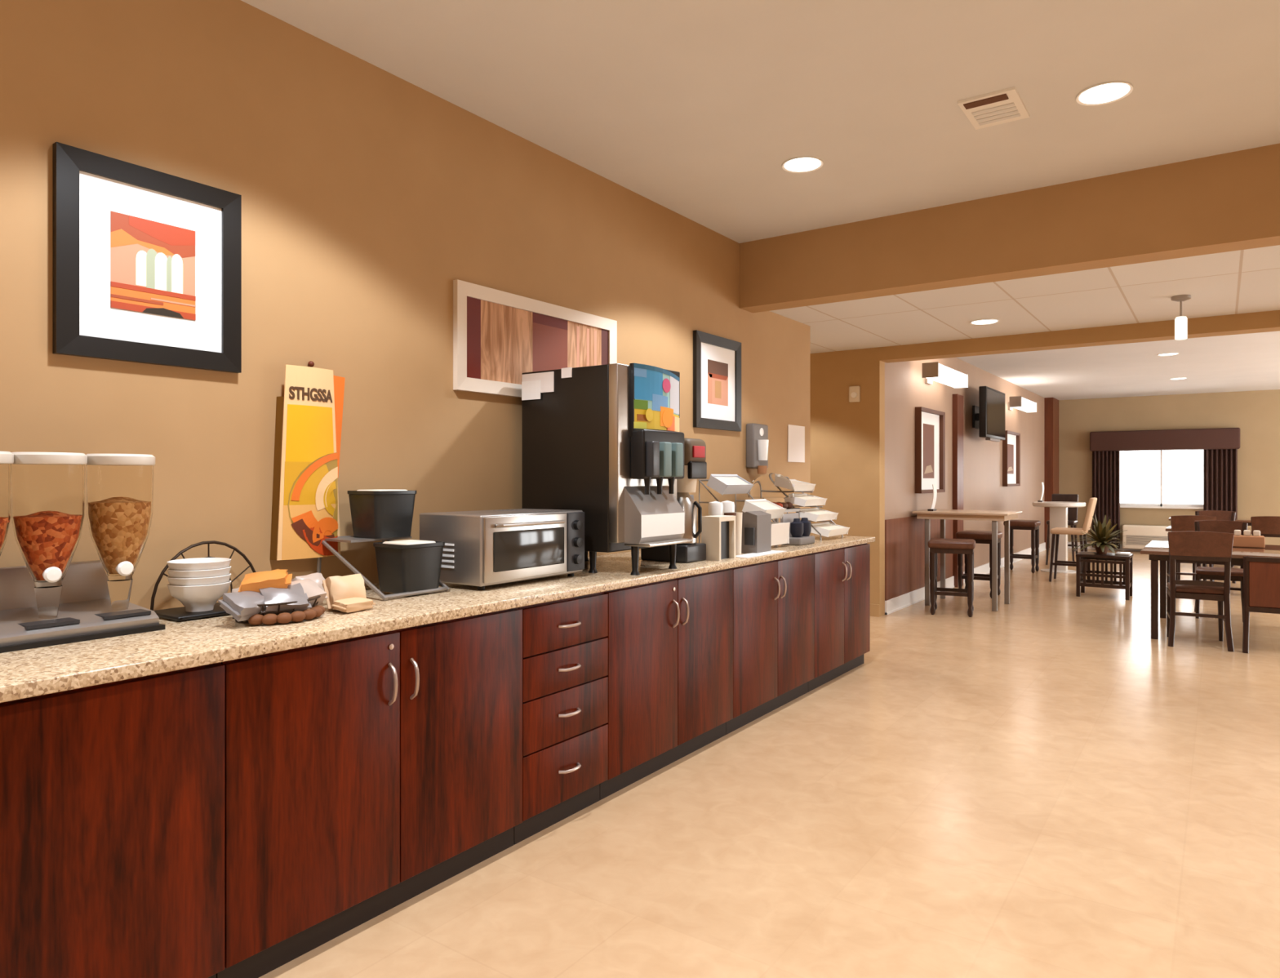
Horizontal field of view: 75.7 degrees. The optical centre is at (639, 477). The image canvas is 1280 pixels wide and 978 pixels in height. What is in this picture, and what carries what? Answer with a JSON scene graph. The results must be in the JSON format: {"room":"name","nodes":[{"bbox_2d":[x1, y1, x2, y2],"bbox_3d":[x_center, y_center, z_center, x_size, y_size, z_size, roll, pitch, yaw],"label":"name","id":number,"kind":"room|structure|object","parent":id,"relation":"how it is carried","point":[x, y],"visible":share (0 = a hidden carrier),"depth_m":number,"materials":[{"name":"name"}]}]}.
{"room":"hotel breakfast area","nodes":[
{"label":"hotel breakfast area","id":0,"kind":"room"},
{"bbox_2d":[0,0,810,610],"bbox_3d":[-1.367,-0.165,3.136,0.150,3.070,9.550,0,0,35],"label":"wall","id":1,"kind":"structure","parent":0,"point":[366,192],"depth_m":3.18,"materials":[{"name":"brown paint"}]},
{"bbox_2d":[52,142,241,373],"bbox_3d":[-1.579,-0.684,2.679,0.028,0.626,0.564,0,0,35],"label":"framed picture","id":2,"kind":"object","parent":1,"relation":"attached to","point":[147,262],"visible":1,"depth_m":2.65,"materials":[{"name":"black"}]},
{"bbox_2d":[110,210,195,320],"bbox_3d":[-1.580,-0.684,2.680,0.006,0.302,0.260,0,0,35],"label":"print","id":3,"kind":"object","parent":2,"relation":"attached to","point":[153,259],"depth_m":2.67,"materials":[{"name":"orange paper"}]},
{"bbox_2d":[270,360,345,560],"bbox_3d":[-1.243,-0.073,3.119,0.073,0.747,0.296,0,0,35],"label":"advertising banner","id":4,"kind":"object","parent":1,"relation":"attached to","point":[309,412],"visible":1,"depth_m":3.07,"materials":[{"name":"yellow paper"}]},
{"bbox_2d":[288,452,337,555],"bbox_3d":[-1.225,0.098,3.099,0.020,0.396,0.212,0,0,34],"label":"picture","id":5,"kind":"object","parent":4,"relation":"attached to","point":[313,477],"depth_m":3.08,"materials":[{"name":"orange"}]},
{"bbox_2d":[453,279,617,397],"bbox_3d":[-0.490,-0.649,4.223,0.028,0.498,1.204,0,0,35],"label":"framed picture","id":6,"kind":"object","parent":1,"relation":"attached to","point":[500,336],"visible":0.73,"depth_m":4.03,"materials":[{"name":"beige wood"}]},
{"bbox_2d":[466,296,608,384],"bbox_3d":[-0.492,-0.649,4.224,0.004,0.378,1.084,0,0,35],"label":"print","id":7,"kind":"object","parent":6,"relation":"attached to","point":[506,340],"depth_m":4.08,"materials":[{"name":"brown"}]},
{"bbox_2d":[693,329,741,431],"bbox_3d":[0.540,-0.654,5.684,0.028,0.639,0.621,0,0,35],"label":"framed picture","id":8,"kind":"object","parent":1,"relation":"attached to","point":[717,360],"visible":1,"depth_m":5.66,"materials":[{"name":"black"}]},
{"bbox_2d":[707,359,728,405],"bbox_3d":[0.539,-0.654,5.686,0.004,0.297,0.279,0,0,35],"label":"print","id":9,"kind":"object","parent":8,"relation":"attached to","point":[717,369],"depth_m":5.68,"materials":[{"name":"pink"}]},
{"bbox_2d":[746,422,768,473],"bbox_3d":[0.897,-0.215,6.098,0.135,0.370,0.240,0,0,35],"label":"dispenser","id":10,"kind":"object","parent":1,"relation":"attached to","point":[757,434],"visible":0.98,"depth_m":6.03,"materials":[{"name":"grey plastic"}]},
{"bbox_2d":[787,424,804,462],"bbox_3d":[1.283,-0.280,6.756,0.007,0.300,0.320,0,0,35],"label":"notice","id":11,"kind":"object","parent":1,"relation":"attached to","point":[796,433],"visible":1,"depth_m":6.75,"materials":[{"name":"white paper"}]},
{"bbox_2d":[739,143,1279,312],"bbox_3d":[3.988,-1.465,3.789,7.850,0.470,0.210,0,0,35],"label":"beam","id":12,"kind":"structure","parent":1,"relation":"attached to","point":[1228,202],"depth_m":4.85,"materials":[{"name":"brown paint"}]},
{"bbox_2d":[240,0,1279,243],"bbox_3d":[1.477,-1.765,0.359,8.000,0.130,8.290,0,0,35],"label":"ceiling","id":13,"kind":"structure","parent":0,"point":[696,108],"depth_m":3.56,"materials":[{"name":"paint"}]},
{"bbox_2d":[782,155,823,173],"bbox_3d":[0.880,-1.696,4.458,0.220,0.007,0.220,0,0,35],"label":"recessed light","id":14,"kind":"object","parent":13,"relation":"in","point":[798,164],"visible":1,"depth_m":4.45,"materials":[{"name":"white glass"}]},
{"bbox_2d":[957,86,1029,129],"bbox_3d":[1.628,-1.692,3.783,0.240,0.017,0.340,0,0,35],"label":"ceiling vent","id":15,"kind":"object","parent":13,"relation":"in","point":[1006,105],"visible":1,"depth_m":3.76,"materials":[{"name":"white"}]},
{"bbox_2d":[1075,80,1133,106],"bbox_3d":[2.049,-1.696,3.633,0.220,0.007,0.220,0,0,35],"label":"recessed light","id":16,"kind":"object","parent":13,"relation":"in","point":[1108,92],"visible":1,"depth_m":3.63,"materials":[{"name":"white glass"}]},
{"bbox_2d":[258,547,1279,977],"bbox_3d":[4.381,1.430,6.210,10.000,0.120,21.200,0,0,35],"label":"floor","id":17,"kind":"structure","parent":0,"point":[1042,784],"depth_m":3.17,"materials":[{"name":"tile"}]},
{"bbox_2d":[0,662,224,977],"bbox_3d":[-1.678,0.920,1.891,0.775,0.899,1.092,0,0,35],"label":"base cabinet","id":18,"kind":"object","parent":17,"relation":"on","point":[112,794],"visible":0.98,"depth_m":1.92,"materials":[{"name":"brown wood"}]},
{"bbox_2d":[216,607,522,977],"bbox_3d":[-1.041,0.920,2.794,0.775,0.899,1.110,0,0,35],"label":"base cabinet","id":19,"kind":"object","parent":17,"relation":"on","point":[363,775],"visible":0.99,"depth_m":2.48,"materials":[{"name":"brown wood"}]},
{"bbox_2d":[513,591,608,844],"bbox_3d":[-0.570,0.920,3.462,0.775,0.899,0.516,0,0,35],"label":"base cabinet","id":20,"kind":"object","parent":17,"relation":"on","point":[565,646],"visible":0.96,"depth_m":3.23,"materials":[{"name":"brown wood"}]},
{"bbox_2d":[600,568,733,799],"bbox_3d":[-0.106,0.920,4.120,0.775,0.899,1.086,0,0,35],"label":"base cabinet","id":21,"kind":"object","parent":17,"relation":"on","point":[670,675],"visible":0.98,"depth_m":3.85,"materials":[{"name":"brown wood"}]},
{"bbox_2d":[725,553,814,734],"bbox_3d":[0.516,0.920,5.002,0.775,0.899,1.066,0,0,35],"label":"base cabinet","id":22,"kind":"object","parent":17,"relation":"on","point":[774,601],"visible":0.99,"depth_m":4.75,"materials":[{"name":"brown wood"}]},
{"bbox_2d":[808,542,870,692],"bbox_3d":[1.116,0.920,5.852,0.775,0.899,1.006,0,0,35],"label":"base cabinet","id":23,"kind":"object","parent":17,"relation":"on","point":[842,575],"visible":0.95,"depth_m":5.60,"materials":[{"name":"brown wood"}]},
{"bbox_2d":[927,537,975,617],"bbox_3d":[3.155,0.998,8.323,0.440,0.745,0.400,0,0,23],"label":"bar stool","id":24,"kind":"object","parent":17,"relation":"on","point":[936,545],"visible":1,"depth_m":8.19,"materials":[{"name":"wood"}]},
{"bbox_2d":[912,509,1022,611],"bbox_3d":[3.548,0.865,8.915,0.960,1.010,0.760,0,0,35],"label":"bar table","id":25,"kind":"object","parent":17,"relation":"on","point":[994,516],"visible":0.97,"depth_m":8.84,"materials":[{"name":"beige wood"}]},
{"bbox_2d":[955,529,1002,598],"bbox_3d":[3.954,0.998,9.595,0.440,0.745,0.400,0,0,35],"label":"bar stool","id":26,"kind":"object","parent":17,"relation":"on","point":[980,536],"visible":0.54,"depth_m":9.54,"materials":[{"name":"brown wood"}]},
{"bbox_2d":[1003,520,1040,573],"bbox_3d":[5.606,0.998,12.076,0.440,0.745,0.400,0,0,35],"label":"bar stool","id":27,"kind":"object","parent":17,"relation":"on","point":[1033,525],"visible":0.67,"depth_m":11.96,"materials":[{"name":"brown wood"}]},
{"bbox_2d":[1032,501,1085,573],"bbox_3d":[6.139,0.863,12.068,0.700,1.015,0.700,0,0,35],"label":"bar table","id":28,"kind":"object","parent":17,"relation":"on","point":[1058,509],"visible":0.84,"depth_m":11.97,"materials":[{"name":"beige"}]},
{"bbox_2d":[1045,493,1078,564],"bbox_3d":[6.710,0.815,13.068,0.410,1.113,0.523,0,0,35],"label":"bar chair","id":29,"kind":"object","parent":17,"relation":"on","point":[1072,512],"visible":0.63,"depth_m":13.09,"materials":[{"name":"brown wood"}]},
{"bbox_2d":[1048,497,1097,582],"bbox_3d":[5.730,0.815,10.888,0.523,1.113,0.410,0,0,35],"label":"bar chair","id":30,"kind":"object","parent":17,"relation":"on","point":[1055,531],"visible":0.86,"depth_m":10.84,"materials":[{"name":"beige fabric"}]},
{"bbox_2d":[1075,551,1133,599],"bbox_3d":[5.384,1.125,9.541,0.540,0.490,0.440,0,0,35],"label":"table","id":31,"kind":"object","parent":17,"relation":"on","point":[1082,557],"visible":0.99,"depth_m":9.47,"materials":[{"name":"brown wood"}]},
{"bbox_2d":[1067,514,1127,554],"bbox_3d":[5.342,0.653,9.618,0.602,0.454,0.732,0,0,35],"label":"potted plant","id":32,"kind":"object","parent":31,"relation":"on","point":[1102,535],"visible":1,"depth_m":9.52,"materials":[{"name":"green plant"}]},
{"bbox_2d":[1166,515,1216,586],"bbox_3d":[6.436,0.901,9.631,0.442,0.947,0.512,0,0,25],"label":"dining chair","id":33,"kind":"object","parent":17,"relation":"on","point":[1180,522],"visible":0.16,"depth_m":9.47,"materials":[{"name":"brown wood"}]},
{"bbox_2d":[1166,531,1234,651],"bbox_3d":[4.605,0.901,6.798,0.442,0.947,0.512,0,0,29],"label":"dining chair","id":34,"kind":"object","parent":17,"relation":"on","point":[1183,545],"visible":1,"depth_m":6.63,"materials":[{"name":"wood"}]},
{"bbox_2d":[1140,540,1279,639],"bbox_3d":[5.212,0.995,7.215,1.320,0.750,1.400,0,0,35],"label":"dining table","id":35,"kind":"object","parent":17,"relation":"on","point":[1157,550],"visible":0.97,"depth_m":7.00,"materials":[{"name":"brown wood"}]},
{"bbox_2d":[1232,529,1265,547],"bbox_3d":[5.467,0.545,7.402,0.240,0.150,0.160,0,0,35],"label":"basket","id":36,"kind":"object","parent":35,"relation":"on","point":[1256,540],"visible":0.85,"depth_m":7.35,"materials":[{"name":"brown"}]},
{"bbox_2d":[1192,510,1235,582],"bbox_3d":[7.443,0.901,10.684,0.442,0.947,0.512,0,0,40],"label":"dining chair","id":37,"kind":"object","parent":17,"relation":"on","point":[1220,514],"visible":0.16,"depth_m":10.80,"materials":[{"name":"brown wood"}]},
{"bbox_2d":[1194,520,1248,622],"bbox_3d":[5.730,0.901,8.123,0.442,0.947,0.512,0,0,35],"label":"dining chair","id":38,"kind":"object","parent":17,"relation":"on","point":[1214,526],"visible":0.38,"depth_m":8.17,"materials":[{"name":"brown wood"}]},
{"bbox_2d":[1242,556,1279,653],"bbox_3d":[5.053,0.997,6.517,0.490,0.753,0.495,0,0,32],"label":"dining chair","id":39,"kind":"object","parent":17,"relation":"on","point":[1261,575],"visible":1,"depth_m":6.43,"materials":[{"name":"wood"}]},
{"bbox_2d":[1250,515,1279,537],"bbox_3d":[7.245,0.901,9.402,0.442,0.947,0.512,0,0,35],"label":"dining chair","id":40,"kind":"object","parent":17,"relation":"on","point":[1268,526],"visible":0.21,"depth_m":9.25,"materials":[{"name":"brown wood"}]},
{"bbox_3d":[-2.176,0.921,1.186,0.775,0.899,0.626,0,0,35],"label":"base cabinet","id":41,"kind":"object","parent":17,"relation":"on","visible":0},
{"bbox_2d":[0,533,875,702],"bbox_3d":[-0.469,0.453,3.611,0.769,0.035,6.560,0,0,35],"label":"countertop","id":42,"kind":"structure","parent":41,"relation":"on","point":[193,642],"depth_m":2.42,"materials":[{"name":"stone"}]},
{"bbox_2d":[0,451,165,653],"bbox_3d":[-1.662,0.182,2.210,0.315,0.505,0.636,0,0,35],"label":"dispenser","id":43,"kind":"object","parent":42,"relation":"on","point":[50,600],"visible":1,"depth_m":2.25,"materials":[{"name":"grey"}]},
{"bbox_2d":[0,463,11,555],"bbox_3d":[-1.704,0.128,2.095,0.166,0.335,0.166,0,0,35],"label":"canister","id":44,"kind":"object","parent":43,"relation":"on","point":[5,468],"depth_m":2.11,"materials":[{"name":"clear plastic"}]},
{"bbox_2d":[10,463,84,584],"bbox_3d":[-1.606,0.128,2.234,0.166,0.335,0.166,0,0,35],"label":"canister","id":45,"kind":"object","parent":43,"relation":"on","point":[47,500],"depth_m":2.18,"materials":[{"name":"clear plastic"}]},
{"bbox_2d":[17,617,79,629],"bbox_3d":[-1.587,0.386,2.196,0.115,0.009,0.120,0,0,35],"label":"drip tray","id":46,"kind":"object","parent":43,"relation":"on","point":[24,623],"depth_m":2.18,"materials":[{"name":"grey plastic"}]},
{"bbox_2d":[85,464,153,577],"bbox_3d":[-1.503,0.128,2.380,0.166,0.335,0.166,0,0,35],"label":"canister","id":47,"kind":"object","parent":43,"relation":"on","point":[119,497],"depth_m":2.32,"materials":[{"name":"clear plastic"}]},
{"bbox_2d":[93,608,151,619],"bbox_3d":[-1.483,0.386,2.343,0.115,0.009,0.120,0,0,35],"label":"drip tray","id":48,"kind":"object","parent":43,"relation":"on","point":[99,614],"depth_m":2.33,"materials":[{"name":"grey"}]},
{"bbox_2d":[150,540,256,621],"bbox_3d":[-1.365,0.321,2.692,0.215,0.220,0.385,0,0,35],"label":"plate stand","id":49,"kind":"object","parent":42,"relation":"on","point":[178,614],"visible":0.42,"depth_m":2.61,"materials":[{"name":"black metal"}]},
{"bbox_2d":[154,602,228,621],"bbox_3d":[-1.369,0.425,2.673,0.200,0.012,0.350,0,0,35],"label":"tray","id":50,"kind":"object","parent":49,"relation":"on","point":[178,614],"depth_m":2.56,"materials":[{"name":"black plastic"}]},
{"bbox_2d":[166,580,231,612],"bbox_3d":[-1.393,0.374,2.604,0.180,0.087,0.180,0,0,35],"label":"soup bowl","id":51,"kind":"object","parent":49,"relation":"on","point":[197,598],"visible":0.89,"depth_m":2.55,"materials":[{"name":"white ceramic"}]},
{"bbox_2d":[167,573,231,586],"bbox_3d":[-1.393,0.351,2.604,0.180,0.087,0.180,0,0,35],"label":"soup bowl","id":52,"kind":"object","parent":51,"relation":"on","point":[224,579],"visible":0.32,"depth_m":2.53,"materials":[{"name":"white ceramic"}]},
{"bbox_2d":[166,565,231,578],"bbox_3d":[-1.393,0.327,2.604,0.180,0.087,0.180,0,0,35],"label":"soup bowl","id":53,"kind":"object","parent":52,"relation":"on","point":[223,571],"visible":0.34,"depth_m":2.53,"materials":[{"name":"white ceramic"}]},
{"bbox_2d":[166,557,231,570],"bbox_3d":[-1.393,0.304,2.604,0.180,0.087,0.180,0,0,35],"label":"soup bowl","id":54,"kind":"object","parent":53,"relation":"on","point":[199,563],"visible":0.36,"depth_m":2.56,"materials":[{"name":"white ceramic"}]},
{"bbox_2d":[232,595,325,625],"bbox_3d":[-1.129,0.402,2.546,0.223,0.060,0.283,0,0,35],"label":"basket","id":55,"kind":"object","parent":42,"relation":"on","point":[318,597],"visible":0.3,"depth_m":2.45,"materials":[{"name":"brown"}]},
{"bbox_2d":[231,587,239,592],"bbox_3d":[-1.196,0.367,2.520,0.101,0.082,0.145,0,0,-25],"label":"pastry","id":56,"kind":"object","parent":55,"relation":"in","point":[233,590],"visible":0.1,"depth_m":2.52,"materials":[{"name":"beige food"}]},
{"bbox_2d":[217,591,265,621],"bbox_3d":[-1.161,0.376,2.447,0.104,0.078,0.146,0,0,25],"label":"snack packet","id":57,"kind":"object","parent":55,"relation":"in","point":[242,606],"visible":0.75,"depth_m":2.40,"materials":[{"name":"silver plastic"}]},
{"bbox_2d":[238,568,292,592],"bbox_3d":[-1.146,0.322,2.522,0.146,0.079,0.104,0,0,-20],"label":"snack packet","id":58,"kind":"object","parent":55,"relation":"in","point":[277,578],"visible":0.83,"depth_m":2.49,"materials":[{"name":"orange food"}]},
{"bbox_2d":[258,582,311,615],"bbox_3d":[-1.085,0.371,2.503,0.146,0.091,0.103,0,0,-40],"label":"snack packet","id":59,"kind":"object","parent":55,"relation":"in","point":[294,593],"visible":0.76,"depth_m":2.48,"materials":[{"name":"plastic"}]},
{"bbox_2d":[289,578,328,605],"bbox_3d":[-1.072,0.369,2.592,0.101,0.090,0.150,0,0,33],"label":"snack packet","id":60,"kind":"object","parent":55,"relation":"in","point":[311,588],"visible":0.38,"depth_m":2.60,"materials":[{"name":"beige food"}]},
{"bbox_2d":[322,573,366,611],"bbox_3d":[-0.977,0.380,2.727,0.109,0.119,0.134,0,0,45],"label":"snack packet","id":61,"kind":"object","parent":42,"relation":"on","point":[337,587],"visible":0.79,"depth_m":2.69,"materials":[{"name":"beige paper"}]},
{"bbox_2d":[331,597,375,613],"bbox_3d":[-0.934,0.414,2.684,0.066,0.046,0.132,0,0,27],"label":"snack packet","id":62,"kind":"object","parent":42,"relation":"on","point":[350,605],"visible":0.99,"depth_m":2.65,"materials":[{"name":"beige paper"}]},
{"bbox_2d":[316,535,450,600],"bbox_3d":[-0.983,0.332,3.147,0.422,0.209,0.306,0,0,35],"label":"rack","id":63,"kind":"object","parent":42,"relation":"on","point":[348,539],"visible":0.62,"depth_m":3.07,"materials":[{"name":"grey metal"}]},
{"bbox_2d":[324,536,412,542],"bbox_3d":[-1.067,0.235,3.206,0.200,0.008,0.280,0,0,35],"label":"shelf","id":64,"kind":"object","parent":63,"relation":"attached to","point":[340,539],"depth_m":3.12,"materials":[{"name":"grey metal"}]},
{"bbox_2d":[346,488,416,538],"bbox_3d":[-1.008,0.138,3.220,0.200,0.184,0.200,0,0,35],"label":"bin","id":65,"kind":"object","parent":63,"relation":"on","point":[376,513],"visible":1,"depth_m":3.15,"materials":[{"name":"black plastic"}]},
{"bbox_2d":[373,539,444,593],"bbox_3d":[-0.870,0.331,3.104,0.200,0.184,0.200,0,0,35],"label":"bin","id":66,"kind":"object","parent":63,"relation":"in","point":[407,565],"visible":0.99,"depth_m":3.04,"materials":[{"name":"black plastic"}]},
{"bbox_2d":[419,508,584,590],"bbox_3d":[-0.558,0.288,3.487,0.407,0.293,0.624,0,0,35],"label":"toaster oven","id":67,"kind":"object","parent":42,"relation":"on","point":[482,548],"visible":0.91,"depth_m":3.28,"materials":[{"name":"grey metal"}]},
{"bbox_2d":[521,363,692,575],"bbox_3d":[-0.142,-0.043,3.980,0.720,0.955,0.499,0,0,35],"label":"dispenser","id":68,"kind":"object","parent":42,"relation":"on","point":[606,442],"visible":0.96,"depth_m":3.77,"materials":[{"name":"black metal"}]},
{"bbox_2d":[624,538,692,546],"bbox_3d":[0.089,0.297,3.804,0.140,0.015,0.360,0,0,35],"label":"drip tray","id":69,"kind":"object","parent":68,"relation":"on","point":[628,542],"depth_m":3.69,"materials":[{"name":"silver metal"}]},
{"bbox_2d":[640,438,706,563],"bbox_3d":[0.194,0.115,4.343,0.330,0.640,0.200,0,0,35],"label":"coffee brewer","id":70,"kind":"object","parent":42,"relation":"on","point":[695,450],"visible":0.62,"depth_m":4.24,"materials":[{"name":"grey plastic"}]},
{"bbox_2d":[701,515,735,560],"bbox_3d":[0.423,0.320,4.425,0.110,0.230,0.180,0,0,35],"label":"cup holder","id":71,"kind":"object","parent":42,"relation":"on","point":[718,531],"visible":0.93,"depth_m":4.37,"materials":[{"name":"beige plastic"}]},
{"bbox_2d":[698,479,777,542],"bbox_3d":[0.678,0.222,5.298,0.412,0.426,0.492,0,0,35],"label":"rack","id":72,"kind":"object","parent":42,"relation":"on","point":[700,480],"visible":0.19,"depth_m":5.21,"materials":[{"name":"grey metal"}]},
{"bbox_2d":[706,474,754,494],"bbox_3d":[0.576,0.041,5.223,0.153,0.128,0.346,0,0,35],"label":"tray","id":73,"kind":"object","parent":72,"relation":"on","point":[723,484],"visible":1,"depth_m":5.16,"materials":[{"name":"grey plastic"}]},
{"bbox_2d":[742,498,786,519],"bbox_3d":[0.790,0.200,5.219,0.170,0.126,0.286,0,0,35],"label":"tray","id":74,"kind":"object","parent":72,"relation":"on","point":[776,511],"visible":0.86,"depth_m":5.19,"materials":[{"name":"white plastic"}]},
{"bbox_2d":[741,511,771,553],"bbox_3d":[0.635,0.315,4.838,0.200,0.240,0.202,0,0,35],"label":"napkin dispenser","id":75,"kind":"object","parent":42,"relation":"on","point":[756,525],"visible":0.77,"depth_m":4.75,"materials":[{"name":"grey plastic"}]},
{"bbox_2d":[742,472,799,522],"bbox_3d":[0.914,0.200,5.719,0.300,0.470,0.390,0,0,35],"label":"case","id":76,"kind":"object","parent":42,"relation":"on","point":[771,485],"visible":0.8,"depth_m":5.58,"materials":[{"name":"grey"}]},
{"bbox_2d":[771,522,790,545],"bbox_3d":[0.810,0.348,5.156,0.160,0.134,0.266,0,0,35],"label":"tray","id":77,"kind":"object","parent":42,"relation":"on","point":[780,531],"visible":0.34,"depth_m":5.12,"materials":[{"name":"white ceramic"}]},
{"bbox_2d":[780,512,814,545],"bbox_3d":[1.039,0.335,5.411,0.140,0.200,0.240,0,0,35],"label":"stand","id":78,"kind":"object","parent":42,"relation":"on","point":[787,517],"visible":0.62,"depth_m":5.36,"materials":[{"name":"grey plastic"}]},
{"bbox_2d":[763,476,843,540],"bbox_3d":[1.197,0.212,6.033,0.452,0.446,0.412,0,0,35],"label":"tower","id":79,"kind":"object","parent":42,"relation":"on","point":[793,506],"visible":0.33,"depth_m":6.16,"materials":[{"name":"grey metal"}]},
{"bbox_2d":[784,493,826,506],"bbox_3d":[1.199,0.158,5.934,0.171,0.087,0.366,0,0,35],"label":"tray","id":80,"kind":"object","parent":79,"relation":"on","point":[803,500],"visible":0.92,"depth_m":5.85,"materials":[{"name":"white ceramic"}]},
{"bbox_2d":[800,507,838,521],"bbox_3d":[1.277,0.263,5.915,0.171,0.087,0.366,0,0,35],"label":"tray","id":81,"kind":"object","parent":79,"relation":"on","point":[815,514],"visible":0.9,"depth_m":5.85,"materials":[{"name":"white plastic"}]},
{"bbox_2d":[810,521,849,537],"bbox_3d":[1.356,0.368,5.897,0.171,0.087,0.366,0,0,35],"label":"tray","id":82,"kind":"object","parent":79,"relation":"on","point":[827,529],"visible":0.85,"depth_m":5.84,"materials":[{"name":"white plastic"}]},
{"bbox_2d":[810,346,884,617],"bbox_3d":[1.488,0.040,8.832,2.250,2.660,0.150,0,0,35],"label":"wall","id":83,"kind":"structure","parent":0,"point":[847,439],"depth_m":8.28,"materials":[{"name":"brown paint"}]},
{"bbox_2d":[879,310,1279,363],"bbox_3d":[5.594,-1.345,5.979,7.750,0.370,0.220,0,0,35],"label":"beam","id":84,"kind":"structure","parent":83,"relation":"attached to","point":[1266,321],"depth_m":7.10,"materials":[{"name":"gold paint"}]},
{"bbox_2d":[884,357,1044,571],"bbox_3d":[5.228,-0.080,12.313,0.150,2.900,9.850,0,0,35],"label":"wall","id":85,"kind":"structure","parent":0,"point":[905,388],"depth_m":10.99,"materials":[{"name":"beige paint"}]},
{"bbox_2d":[884,515,952,600],"bbox_3d":[3.188,0.825,9.279,0.012,0.810,2.520,0,0,35],"label":"wainscoting","id":86,"kind":"structure","parent":85,"relation":"attached to","point":[904,537],"depth_m":8.83,"materials":[{"name":"brown wood"}]},
{"bbox_2d":[915,406,945,493],"bbox_3d":[3.330,-0.305,9.430,0.070,0.950,0.950,0,0,35],"label":"framed picture","id":87,"kind":"object","parent":85,"relation":"attached to","point":[930,424],"visible":0.99,"depth_m":9.46,"materials":[{"name":"brown"}]},
{"bbox_2d":[923,423,933,478],"bbox_3d":[3.312,-0.305,9.443,0.003,0.618,0.438,0,0,35],"label":"print","id":88,"kind":"object","parent":87,"relation":"attached to","point":[928,428],"depth_m":9.44,"materials":[{"name":"brown"}]},
{"bbox_2d":[921,361,968,388],"bbox_3d":[3.419,-1.155,9.361,0.295,0.160,1.270,0,0,35],"label":"light","id":89,"kind":"object","parent":85,"relation":"attached to","point":[935,371],"visible":1,"depth_m":9.08,"materials":[{"name":"white glass"}]},
{"bbox_2d":[952,394,963,587],"bbox_3d":[4.032,0.160,10.434,0.060,2.420,0.300,0,0,35],"label":"trim","id":90,"kind":"structure","parent":85,"relation":"attached to","point":[957,399],"depth_m":10.32,"materials":[{"name":"red wood"}]},
{"bbox_2d":[884,542,1045,614],"bbox_3d":[5.101,1.300,11.980,0.025,0.140,9.140,0,0,35],"label":"baseboard","id":91,"kind":"structure","parent":85,"relation":"attached to","point":[899,602],"depth_m":9.16,"materials":[{"name":"white"}]},
{"bbox_2d":[972,386,1004,441],"bbox_3d":[4.699,-0.845,11.187,0.273,0.690,1.160,0,0,35],"label":"television","id":92,"kind":"object","parent":85,"relation":"attached to","point":[988,417],"visible":1,"depth_m":10.94,"materials":[{"name":"black plastic"}]},
{"bbox_2d":[1002,430,1020,486],"bbox_3d":[5.910,-0.300,13.086,0.070,0.860,1.000,0,0,35],"label":"framed picture","id":93,"kind":"object","parent":85,"relation":"attached to","point":[1011,443],"visible":0.94,"depth_m":13.15,"materials":[{"name":"brown"}]},
{"bbox_2d":[1044,397,1058,549],"bbox_3d":[7.987,-0.080,15.963,0.150,2.900,0.695,0,0,35],"label":"trim","id":94,"kind":"structure","parent":85,"relation":"attached to","point":[1051,404],"depth_m":15.70,"materials":[{"name":"red wood"}]},
{"bbox_2d":[770,244,1279,353],"bbox_3d":[3.877,-1.360,5.495,10.000,0.140,2.650,0,0,35],"label":"ceiling","id":95,"kind":"structure","parent":0,"point":[1246,281],"depth_m":6.11,"materials":[{"name":"white tile"}]},
{"bbox_2d":[1170,294,1191,340],"bbox_3d":[3.847,-1.137,5.853,0.120,0.304,0.120,0,0,35],"label":"pendant light","id":96,"kind":"object","parent":95,"relation":"hanging from","point":[1181,322],"visible":1,"depth_m":5.83,"materials":[{"name":"grey glass"}]},
{"bbox_2d":[956,330,1279,399],"bbox_3d":[8.409,-1.580,10.099,7.900,0.100,9.800,0,0,35],"label":"ceiling","id":97,"kind":"structure","parent":0,"point":[1251,362],"depth_m":11.43,"materials":[{"name":"paint"}]},
{"bbox_2d":[1058,389,1279,545],"bbox_3d":[11.277,-0.080,14.165,7.900,2.900,0.150,0,0,35],"label":"wall","id":98,"kind":"structure","parent":0,"point":[1256,413],"depth_m":15.03,"materials":[{"name":"beige paint"}]},
{"bbox_2d":[1122,524,1168,549],"bbox_3d":[9.508,1.095,15.091,1.120,0.430,0.316,0,0,35],"label":"wall heater","id":99,"kind":"object","parent":98,"relation":"attached to","point":[1138,536],"visible":0.45,"depth_m":15.12,"materials":[{"name":"beige metal"}]},
{"bbox_2d":[1126,535,1168,545],"bbox_3d":[9.419,1.146,14.965,1.000,0.168,0.008,0,0,35],"label":"grille","id":100,"kind":"object","parent":99,"relation":"attached to","point":[1131,540],"depth_m":15.10,"materials":[{"name":"grey metal"}]},
{"bbox_2d":[1120,449,1203,509],"bbox_3d":[9.649,-0.025,15.240,1.540,1.170,0.170,0,0,35],"label":"window","id":101,"kind":"structure","parent":98,"relation":"in","point":[1169,478],"depth_m":15.26,"materials":[{"name":"white glass"}]},
{"bbox_2d":[1089,427,1239,548],"bbox_3d":[9.583,0.225,15.112,2.320,2.210,0.245,0,0,35],"label":"curtain","id":102,"kind":"object","parent":98,"relation":"attached to","point":[1220,446],"visible":0.82,"depth_m":14.95,"materials":[{"name":"brown fabric"}]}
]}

